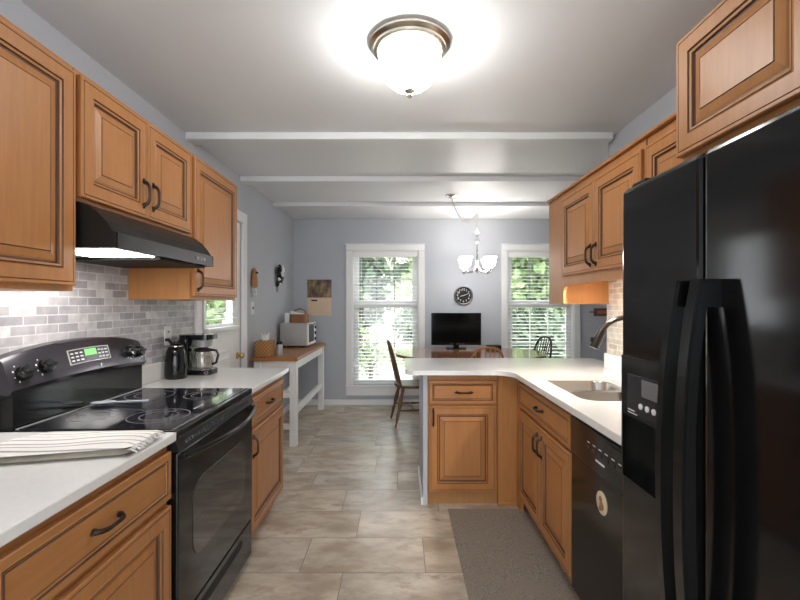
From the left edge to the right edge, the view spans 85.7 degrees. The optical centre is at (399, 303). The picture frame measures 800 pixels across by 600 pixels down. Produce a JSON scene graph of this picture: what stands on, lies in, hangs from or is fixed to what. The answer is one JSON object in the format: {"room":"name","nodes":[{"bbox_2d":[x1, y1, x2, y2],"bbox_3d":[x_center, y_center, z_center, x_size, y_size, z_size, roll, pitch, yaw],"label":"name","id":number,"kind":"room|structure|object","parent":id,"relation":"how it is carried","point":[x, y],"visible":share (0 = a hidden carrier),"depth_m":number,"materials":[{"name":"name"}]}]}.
{"room":"kitchen","nodes":[
{"label":"kitchen","id":0,"kind":"room"},
{"bbox_2d":[0,0,293,408],"bbox_3d":[-1.490,0.107,2.105,0.120,2.500,7.610,0,0,0],"label":"wall","id":1,"kind":"structure","parent":0,"point":[270,230],"depth_m":4.12,"materials":[{"name":"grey paint"}]},
{"bbox_2d":[0,14,75,290],"bbox_3d":[-1.249,-0.421,1.190,0.342,0.756,0.520,0,0,0],"label":"upper cabinet","id":2,"kind":"object","parent":1,"relation":"attached to","point":[38,87],"visible":1,"depth_m":1.28,"materials":[{"name":"brown wood"}]},
{"bbox_2d":[0,262,193,365],"bbox_3d":[-1.425,0.032,1.036,0.010,0.850,3.872,0,0,0],"label":"backsplash","id":3,"kind":"structure","parent":1,"relation":"attached to","point":[98,305],"depth_m":1.99,"materials":[{"name":"grey tile"}]},
{"bbox_2d":[164,326,171,344],"bbox_3d":[-1.415,0.192,2.630,0.008,0.115,0.075,0,0,0],"label":"outlet plate","id":4,"kind":"object","parent":3,"relation":"attached to","point":[167,329],"visible":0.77,"depth_m":2.62,"materials":[{"name":"white plastic"}]},
{"bbox_2d":[73,67,191,235],"bbox_3d":[-1.233,-0.575,1.851,0.373,0.448,0.798,0,0,0],"label":"upper cabinet","id":5,"kind":"object","parent":1,"relation":"attached to","point":[127,166],"visible":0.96,"depth_m":1.72,"materials":[{"name":"brown wood"}]},
{"bbox_2d":[76,201,212,267],"bbox_3d":[-1.192,-0.266,1.851,0.456,0.166,0.768,0,0,0],"label":"range hood","id":6,"kind":"object","parent":5,"relation":"attached to","point":[103,237],"visible":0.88,"depth_m":1.69,"materials":[{"name":"black metal"}]},
{"bbox_2d":[195,255,205,261],"bbox_3d":[-0.968,-0.220,2.095,0.003,0.022,0.110,0,0,0],"label":"button","id":7,"kind":"object","parent":6,"relation":"attached to","point":[198,258],"depth_m":2.09,"materials":[{"name":"black plastic"}]},
{"bbox_2d":[128,151,236,300],"bbox_3d":[-1.233,-0.411,2.563,0.373,0.776,0.623,0,0,0],"label":"upper cabinet","id":8,"kind":"object","parent":1,"relation":"attached to","point":[214,196],"visible":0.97,"depth_m":2.41,"materials":[{"name":"brown wood"}]},
{"bbox_2d":[194,209,246,367],"bbox_3d":[-1.433,0.267,3.475,0.105,2.180,1.000,0,0,0],"label":"door","id":9,"kind":"structure","parent":1,"relation":"in","point":[227,343],"depth_m":3.73,"materials":[{"name":"white"}]},
{"bbox_2d":[204,234,239,332],"bbox_3d":[-1.403,-0.191,3.425,0.047,0.805,0.580,0,0,0],"label":"door blind","id":10,"kind":"object","parent":9,"relation":"attached to","point":[225,328],"visible":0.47,"depth_m":3.37,"materials":[{"name":"white plastic"}]},
{"bbox_2d":[251,302,253,314],"bbox_3d":[-1.423,0.039,4.170,0.012,0.125,0.085,0,0,0],"label":"switch plate","id":11,"kind":"object","parent":1,"relation":"attached to","point":[252,303],"visible":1,"depth_m":4.16,"materials":[{"name":"white plastic"}]},
{"bbox_2d":[251,268,257,297],"bbox_3d":[-1.402,-0.205,4.165,0.052,0.285,0.132,0,0,0],"label":"wall ornament","id":12,"kind":"object","parent":1,"relation":"attached to","point":[254,282],"depth_m":4.13,"materials":[{"name":"brown wood"}]},
{"bbox_2d":[276,264,284,291],"bbox_3d":[-1.379,-0.297,4.985,0.094,0.318,0.195,0,0,0],"label":"wall ornament","id":13,"kind":"object","parent":1,"relation":"attached to","point":[280,270],"visible":1,"depth_m":4.96,"materials":[{"name":"black plastic"}]},
{"bbox_2d":[283,404,288,414],"bbox_3d":[-1.423,1.319,4.880,0.015,0.075,1.790,0,0,0],"label":"baseboard","id":14,"kind":"structure","parent":1,"relation":"attached to","point":[286,409],"depth_m":5.37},
{"bbox_2d":[20,0,721,218],"bbox_3d":[0.935,-1.193,2.105,4.930,0.100,7.610,0,0,0],"label":"ceiling","id":15,"kind":"structure","parent":0,"point":[204,65],"depth_m":2.20,"materials":[{"name":"white paint"}]},
{"bbox_2d":[185,132,612,144],"bbox_3d":[-0.005,-1.120,2.925,2.850,0.046,0.120,0,0,0],"label":"beam","id":16,"kind":"structure","parent":15,"relation":"attached to","point":[195,138],"depth_m":2.87,"materials":[{"name":"white paint"}]},
{"bbox_2d":[369,18,449,98],"bbox_3d":[0.042,-1.020,1.885,0.352,0.244,0.352,0,0,0],"label":"ceiling light","id":17,"kind":"object","parent":15,"relation":"attached to","point":[409,52],"visible":1,"depth_m":1.79,"materials":[{"name":"white glass"}]},
{"bbox_2d":[273,202,548,207],"bbox_3d":[0.935,-1.120,4.890,4.730,0.046,0.120,0,0,0],"label":"beam","id":18,"kind":"structure","parent":15,"relation":"attached to","point":[275,204],"depth_m":4.83,"materials":[{"name":"white paint"}]},
{"bbox_2d":[240,176,582,184],"bbox_3d":[0.935,-1.120,3.910,4.730,0.046,0.120,0,0,0],"label":"beam","id":19,"kind":"structure","parent":15,"relation":"attached to","point":[247,180],"depth_m":3.85,"materials":[{"name":"white paint"}]},
{"bbox_2d":[445,194,496,273],"bbox_3d":[0.837,-0.748,4.859,0.490,0.790,0.954,0,0,18],"label":"chandelier","id":20,"kind":"object","parent":15,"relation":"hanging from","point":[488,262],"visible":1,"depth_m":4.93,"materials":[{"name":"silver metal"}]},
{"bbox_2d":[223,405,571,599],"bbox_3d":[0.935,1.397,2.105,4.930,0.080,7.610,0,0,0],"label":"floor","id":21,"kind":"structure","parent":0,"point":[348,520],"depth_m":2.68,"materials":[{"name":"tile"}]},
{"bbox_2d":[0,446,170,599],"bbox_3d":[-1.090,0.915,1.150,0.676,0.883,0.680,0,0,0],"label":"base cabinet","id":22,"kind":"object","parent":21,"relation":"on","point":[113,542],"visible":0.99,"depth_m":1.15,"materials":[{"name":"brown wood"}]},
{"bbox_2d":[0,432,175,546],"bbox_3d":[-1.097,0.406,0.896,0.647,0.134,1.192,0,0,0],"label":"countertop","id":23,"kind":"structure","parent":22,"relation":"on","point":[31,492],"depth_m":1.08,"materials":[{"name":"white stone"}]},
{"bbox_2d":[0,430,165,462],"bbox_3d":[-1.028,0.425,1.318,0.541,0.034,0.252,0,0,-13],"label":"dish towel","id":24,"kind":"object","parent":23,"relation":"on","point":[66,444],"visible":1,"depth_m":1.27,"materials":[{"name":"white fabric"}]},
{"bbox_2d":[0,337,256,599],"bbox_3d":[-1.053,0.753,1.867,0.728,1.208,0.781,0,0,0],"label":"electric range","id":25,"kind":"object","parent":21,"relation":"on","point":[51,386],"visible":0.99,"depth_m":1.74,"materials":[{"name":"black metal"}]},
{"bbox_2d":[90,399,148,403],"bbox_3d":[-1.212,0.422,1.866,0.245,0.016,0.068,0,0,0],"label":"spoon rest","id":26,"kind":"object","parent":25,"relation":"on","point":[105,401],"visible":1,"depth_m":1.86,"materials":[{"name":"silver metal"}]},
{"bbox_2d":[251,376,282,537],"bbox_3d":[-1.090,0.915,2.596,0.676,0.883,0.668,0,0,0],"label":"base cabinet","id":27,"kind":"object","parent":21,"relation":"on","point":[267,421],"visible":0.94,"depth_m":2.54,"materials":[{"name":"brown wood"}]},
{"bbox_2d":[142,353,288,393],"bbox_3d":[-1.097,0.406,2.628,0.647,0.134,0.736,0,0,0],"label":"countertop","id":28,"kind":"structure","parent":27,"relation":"on","point":[255,379],"depth_m":2.50,"materials":[{"name":"white stone"}]},
{"bbox_2d":[164,338,187,379],"bbox_3d":[-1.333,0.322,2.570,0.131,0.242,0.126,0,0,0],"label":"electric kettle","id":29,"kind":"object","parent":28,"relation":"on","point":[176,362],"visible":1,"depth_m":2.52,"materials":[{"name":"black plastic"}]},
{"bbox_2d":[178,333,219,374],"bbox_3d":[-1.267,0.317,2.744,0.236,0.250,0.153,0,0,0],"label":"coffee maker","id":30,"kind":"object","parent":28,"relation":"on","point":[191,341],"visible":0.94,"depth_m":2.70,"materials":[{"name":"silver metal"}]},
{"bbox_2d":[193,339,212,347],"bbox_3d":[-1.255,0.249,2.745,0.120,0.055,0.120,0,0,0],"label":"basket","id":31,"kind":"object","parent":30,"relation":"on","point":[200,343],"depth_m":2.70,"materials":[{"name":"silver metal"}]},
{"bbox_2d":[250,343,325,446],"bbox_3d":[-1.188,0.932,4.835,0.445,0.850,1.570,0,0,0],"label":"work table","id":32,"kind":"object","parent":21,"relation":"on","point":[292,357],"visible":0.73,"depth_m":4.13,"materials":[{"name":"white wood"}]},
{"bbox_2d":[255,332,274,356],"bbox_3d":[-1.312,0.391,4.188,0.155,0.230,0.155,0,0,0],"label":"tissue box","id":33,"kind":"object","parent":32,"relation":"on","point":[265,347],"visible":1,"depth_m":4.11,"materials":[{"name":"beige wicker"}]},
{"bbox_2d":[276,341,281,354],"bbox_3d":[-1.195,0.438,4.270,0.060,0.136,0.060,0,0,0],"label":"spice jar","id":34,"kind":"object","parent":32,"relation":"on","point":[279,343],"visible":1,"depth_m":4.25,"materials":[{"name":"white plastic"}]},
{"bbox_2d":[280,322,315,346],"bbox_3d":[-1.214,0.364,5.220,0.362,0.284,0.440,0,0,0],"label":"toaster oven","id":35,"kind":"object","parent":32,"relation":"on","point":[291,334],"visible":0.97,"depth_m":5.00,"materials":[{"name":"silver metal"}]},
{"bbox_2d":[285,313,290,322],"bbox_3d":[-1.343,0.164,5.210,0.055,0.115,0.180,0,0,0],"label":"napkin stack","id":36,"kind":"object","parent":35,"relation":"on","point":[287,315],"visible":0.76,"depth_m":5.12,"materials":[{"name":"white paper"}]},
{"bbox_2d":[291,308,308,322],"bbox_3d":[-1.210,0.135,5.210,0.180,0.173,0.220,0,0,0],"label":"wicker basket","id":37,"kind":"object","parent":35,"relation":"on","point":[295,318],"visible":0.88,"depth_m":5.10,"materials":[{"name":"brown wicker"}]},
{"bbox_2d":[386,339,418,427],"bbox_3d":[0.097,0.882,4.944,0.507,0.955,0.432,0,0,-8],"label":"spindle chair","id":38,"kind":"object","parent":21,"relation":"on","point":[407,384],"visible":0.67,"depth_m":4.83,"materials":[{"name":"brown wood"}]},
{"bbox_2d":[418,375,523,510],"bbox_3d":[0.781,0.915,3.139,1.277,0.883,0.673,0,0,0],"label":"base cabinet","id":39,"kind":"object","parent":21,"relation":"on","point":[469,424],"visible":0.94,"depth_m":2.91,"materials":[{"name":"brown wood"}]},
{"bbox_2d":[404,353,620,444],"bbox_3d":[0.807,0.406,2.422,1.545,0.134,2.216,0,0,0],"label":"countertop","id":40,"kind":"structure","parent":39,"relation":"on","point":[603,416],"depth_m":2.82,"materials":[{"name":"white stone"}]},
{"bbox_2d":[548,381,620,400],"bbox_3d":[1.055,0.576,2.316,0.446,0.202,0.724,0,0,0],"label":"sink","id":41,"kind":"object","parent":40,"relation":"in","point":[588,390],"visible":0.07,"depth_m":2.53,"materials":[{"name":"metal"}]},
{"bbox_2d":[589,315,622,349],"bbox_3d":[1.189,0.251,2.244,0.372,0.384,0.133,0,0,0],"label":"faucet","id":42,"kind":"object","parent":40,"relation":"on","point":[595,341],"visible":0.34,"depth_m":2.27,"materials":[{"name":"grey metal"}]},
{"bbox_2d":[396,347,546,360],"bbox_3d":[0.800,0.956,4.960,1.700,0.798,1.240,0,0,0],"label":"dining table","id":43,"kind":"object","parent":21,"relation":"on","point":[430,352],"visible":0.2,"depth_m":4.85,"materials":[{"name":"brown wood"}]},
{"bbox_2d":[431,313,480,348],"bbox_3d":[0.705,0.334,5.425,0.626,0.446,0.170,0,0,0],"label":"television","id":44,"kind":"object","parent":43,"relation":"on","point":[455,329],"visible":1,"depth_m":5.40,"materials":[{"name":"black plastic"}]},
{"bbox_2d":[486,345,501,348],"bbox_3d":[1.170,0.534,5.380,0.170,0.044,0.120,0,0,0],"label":"cable box","id":45,"kind":"object","parent":43,"relation":"on","point":[497,346],"visible":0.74,"depth_m":5.32,"materials":[{"name":"black plastic"}]},
{"bbox_2d":[471,346,503,357],"bbox_3d":[0.828,0.882,4.357,0.432,0.955,0.507,0,0,-4],"label":"spindle chair","id":46,"kind":"object","parent":21,"relation":"on","point":[487,347],"visible":0.15,"depth_m":4.12,"materials":[{"name":"brown wood"}]},
{"bbox_2d":[448,509,579,599],"bbox_3d":[0.570,1.352,1.695,0.510,0.008,2.290,0,0,0],"label":"rug","id":47,"kind":"object","parent":21,"relation":"on","point":[503,555],"visible":1,"depth_m":2.27,"materials":[{"name":"beige fabric"}]},
{"bbox_2d":[533,336,551,357],"bbox_3d":[1.621,0.882,5.393,0.507,0.955,0.432,0,0,-17],"label":"spindle chair","id":48,"kind":"object","parent":21,"relation":"on","point":[541,337],"visible":0.21,"depth_m":5.43,"materials":[{"name":"brown wood"}]},
{"bbox_2d":[519,382,571,580],"bbox_3d":[1.085,0.915,2.365,0.706,0.883,0.870,0,0,0],"label":"base cabinet","id":49,"kind":"object","parent":21,"relation":"on","point":[545,453],"visible":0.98,"depth_m":2.24,"materials":[{"name":"brown wood"}]},
{"bbox_2d":[571,415,622,599],"bbox_3d":[1.078,0.917,1.619,0.644,0.880,0.606,0,0,0],"label":"dishwasher","id":50,"kind":"object","parent":21,"relation":"on","point":[597,539],"visible":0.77,"depth_m":1.69,"materials":[{"name":"black plastic"}]},
{"bbox_2d":[596,491,607,515],"bbox_3d":[0.760,0.753,1.630,0.008,0.086,0.086,0,0,0],"label":"magnet","id":51,"kind":"object","parent":50,"relation":"attached to","point":[601,500],"visible":1,"depth_m":1.62},
{"bbox_2d":[621,104,799,599],"bbox_3d":[1.006,0.493,0.870,0.828,1.703,0.889,0,0,0],"label":"refrigerator","id":52,"kind":"object","parent":21,"relation":"on","point":[710,358],"visible":1,"depth_m":0.90,"materials":[{"name":"black metal"}]},
{"bbox_2d":[294,219,606,398],"bbox_3d":[0.985,0.107,5.850,4.830,2.500,0.120,0,0,0],"label":"wall","id":53,"kind":"structure","parent":0,"point":[319,244],"depth_m":5.79,"materials":[{"name":"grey paint"}]},
{"bbox_2d":[307,280,331,315],"bbox_3d":[-1.083,-0.086,5.784,0.325,0.485,0.012,0,0,0],"label":"wall calendar","id":54,"kind":"object","parent":53,"relation":"attached to","point":[321,306],"visible":1,"depth_m":5.78,"materials":[{"name":"beige paper"}]},
{"bbox_2d":[298,399,418,404],"bbox_3d":[0.935,1.319,5.782,4.730,0.075,0.015,0,0,0],"label":"baseboard","id":55,"kind":"structure","parent":53,"relation":"attached to","point":[312,401],"depth_m":5.78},
{"bbox_2d":[345,243,425,395],"bbox_3d":[-0.196,0.209,5.834,1.080,2.036,0.168,0,0,0],"label":"window","id":56,"kind":"structure","parent":53,"relation":"in","point":[352,262],"depth_m":5.77,"materials":[{"name":"white wood"}]},
{"bbox_2d":[354,252,416,383],"bbox_3d":[-0.196,0.191,5.820,0.852,1.784,0.052,0,0,0],"label":"window blind","id":57,"kind":"object","parent":56,"relation":"attached to","point":[356,254],"visible":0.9,"depth_m":5.81,"materials":[{"name":"white plastic"}]},
{"bbox_2d":[454,286,472,304],"bbox_3d":[0.850,-0.114,5.774,0.260,0.260,0.031,0,0,0],"label":"wall clock","id":58,"kind":"object","parent":53,"relation":"attached to","point":[463,295],"visible":1,"depth_m":5.78,"materials":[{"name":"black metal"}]},
{"bbox_2d":[500,243,579,357],"bbox_3d":[1.888,0.209,5.834,1.080,2.036,0.168,0,0,0],"label":"window","id":59,"kind":"structure","parent":53,"relation":"in","point":[506,261],"depth_m":5.78,"materials":[{"name":"white"}]},
{"bbox_2d":[509,252,571,355],"bbox_3d":[1.888,0.191,5.820,0.852,1.784,0.052,0,0,0],"label":"window blind","id":60,"kind":"object","parent":59,"relation":"attached to","point":[511,254],"visible":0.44,"depth_m":5.80,"materials":[{"name":"white plastic"}]},
{"bbox_2d":[589,308,606,315],"bbox_3d":[2.700,0.110,5.777,0.320,0.105,0.025,0,0,0],"label":"wall plaque","id":61,"kind":"object","parent":53,"relation":"attached to","point":[597,311],"visible":0.67,"depth_m":5.77,"materials":[{"name":"brown wood"}]},
{"bbox_2d":[608,87,675,157],"bbox_3d":[1.510,0.107,0.650,0.120,2.500,4.700,0,0,0],"label":"wall","id":62,"kind":"structure","parent":0,"point":[664,107],"depth_m":2.56,"materials":[{"name":"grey paint"}]},
{"bbox_2d":[546,112,675,303],"bbox_3d":[1.213,-0.356,2.158,0.453,0.713,1.683,0,0,0],"label":"upper cabinet","id":63,"kind":"object","parent":62,"relation":"attached to","point":[586,217],"visible":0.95,"depth_m":2.31,"materials":[{"name":"brown wood"}]},
{"bbox_2d":[607,279,622,355],"bbox_3d":[1.445,0.127,1.650,0.010,0.660,2.700,0,0,0],"label":"backsplash","id":64,"kind":"structure","parent":62,"relation":"attached to","point":[615,306],"depth_m":2.88,"materials":[{"name":"tile"}]},
{"bbox_2d":[645,119,680,177],"bbox_3d":[1.229,-0.408,1.563,0.422,0.580,0.497,0,0,0],"label":"upper cabinet","id":65,"kind":"object","parent":62,"relation":"attached to","point":[660,151],"visible":0.12,"depth_m":1.69,"materials":[{"name":"brown wood"}]},
{"bbox_2d":[676,0,799,162],"bbox_3d":[1.142,-0.613,0.866,0.616,0.370,0.892,0,0,0],"label":"upper cabinet","id":66,"kind":"object","parent":62,"relation":"attached to","point":[738,68],"visible":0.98,"depth_m":1.08,"materials":[{"name":"brown wood"}]},
{"label":"outside","id":67,"kind":"structure","parent":0,"visible":0},
{"bbox_2d":[222,317,564,364],"bbox_3d":[2.000,1.857,24.000,64.000,0.100,72.000,0,0,0],"label":"lawn","id":68,"kind":"structure","parent":67,"point":[387,334],"depth_m":21.94,"materials":[{"name":"green plant"}]},
{"bbox_2d":[359,327,390,378],"bbox_3d":[-0.628,1.128,8.607,0.945,1.372,0.724,0,0,0],"label":"slim tree","id":69,"kind":"object","parent":68,"relation":"on","point":[366,334],"visible":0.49,"depth_m":8.57,"materials":[{"name":"green plant"}]},
{"bbox_2d":[359,258,410,361],"bbox_3d":[-1.343,-0.754,13.928,4.004,5.130,2.566,0,0,-43],"label":"tree","id":70,"kind":"object","parent":68,"relation":"on","point":[367,263],"visible":0.16,"depth_m":13.68,"materials":[{"name":"green plant"}]},
{"bbox_2d":[380,258,411,318],"bbox_3d":[1.128,-1.040,19.759,4.460,5.701,3.358,0,0,0],"label":"tree","id":71,"kind":"object","parent":68,"relation":"on","point":[405,286],"visible":0.11,"depth_m":18.86,"materials":[{"name":"green plant"}]},
{"bbox_2d":[391,308,411,342],"bbox_3d":[0.950,0.660,15.575,2.545,2.188,3.313,0,0,0],"label":"hedge","id":72,"kind":"object","parent":68,"relation":"on","point":[405,334],"visible":0.03,"depth_m":14.65,"materials":[{"name":"green plant"}]},
{"bbox_2d":[512,258,552,323],"bbox_3d":[3.894,-0.783,12.428,3.018,5.188,3.286,0,0,0],"label":"leafy tree","id":73,"kind":"object","parent":68,"relation":"on","point":[517,263],"visible":0.23,"depth_m":11.68,"materials":[{"name":"green plant"}]},
{"bbox_2d":[512,308,564,357],"bbox_3d":[3.178,0.880,10.557,1.842,1.938,2.394,0,0,44],"label":"hedge","id":74,"kind":"object","parent":68,"relation":"on","point":[525,310],"visible":0.38,"depth_m":9.95,"materials":[{"name":"green plant"}]},
{"bbox_2d":[545,308,564,325],"bbox_3d":[7.117,-1.251,16.814,4.714,6.124,4.737,0,0,0],"label":"leafy tree","id":75,"kind":"object","parent":68,"relation":"on","point":[559,310],"visible":0.02,"depth_m":17.51,"materials":[{"name":"green plant"}]},
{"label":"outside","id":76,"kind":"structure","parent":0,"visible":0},
{"bbox_2d":[359,367,411,378],"bbox_3d":[0.500,1.801,10.900,17.000,0.008,3.200,0,0,0],"label":"driveway","id":77,"kind":"structure","parent":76,"point":[364,374],"depth_m":10.99,"materials":[{"name":"grey concrete"}]},
{"bbox_2d":[206,301,225,324],"bbox_3d":[-4.503,-0.482,10.678,3.252,4.587,3.024,0,0,0],"label":"leafy tree","id":78,"kind":"object","parent":77,"relation":"on","point":[216,307],"visible":0.02,"depth_m":10.21,"materials":[{"name":"green plant"}]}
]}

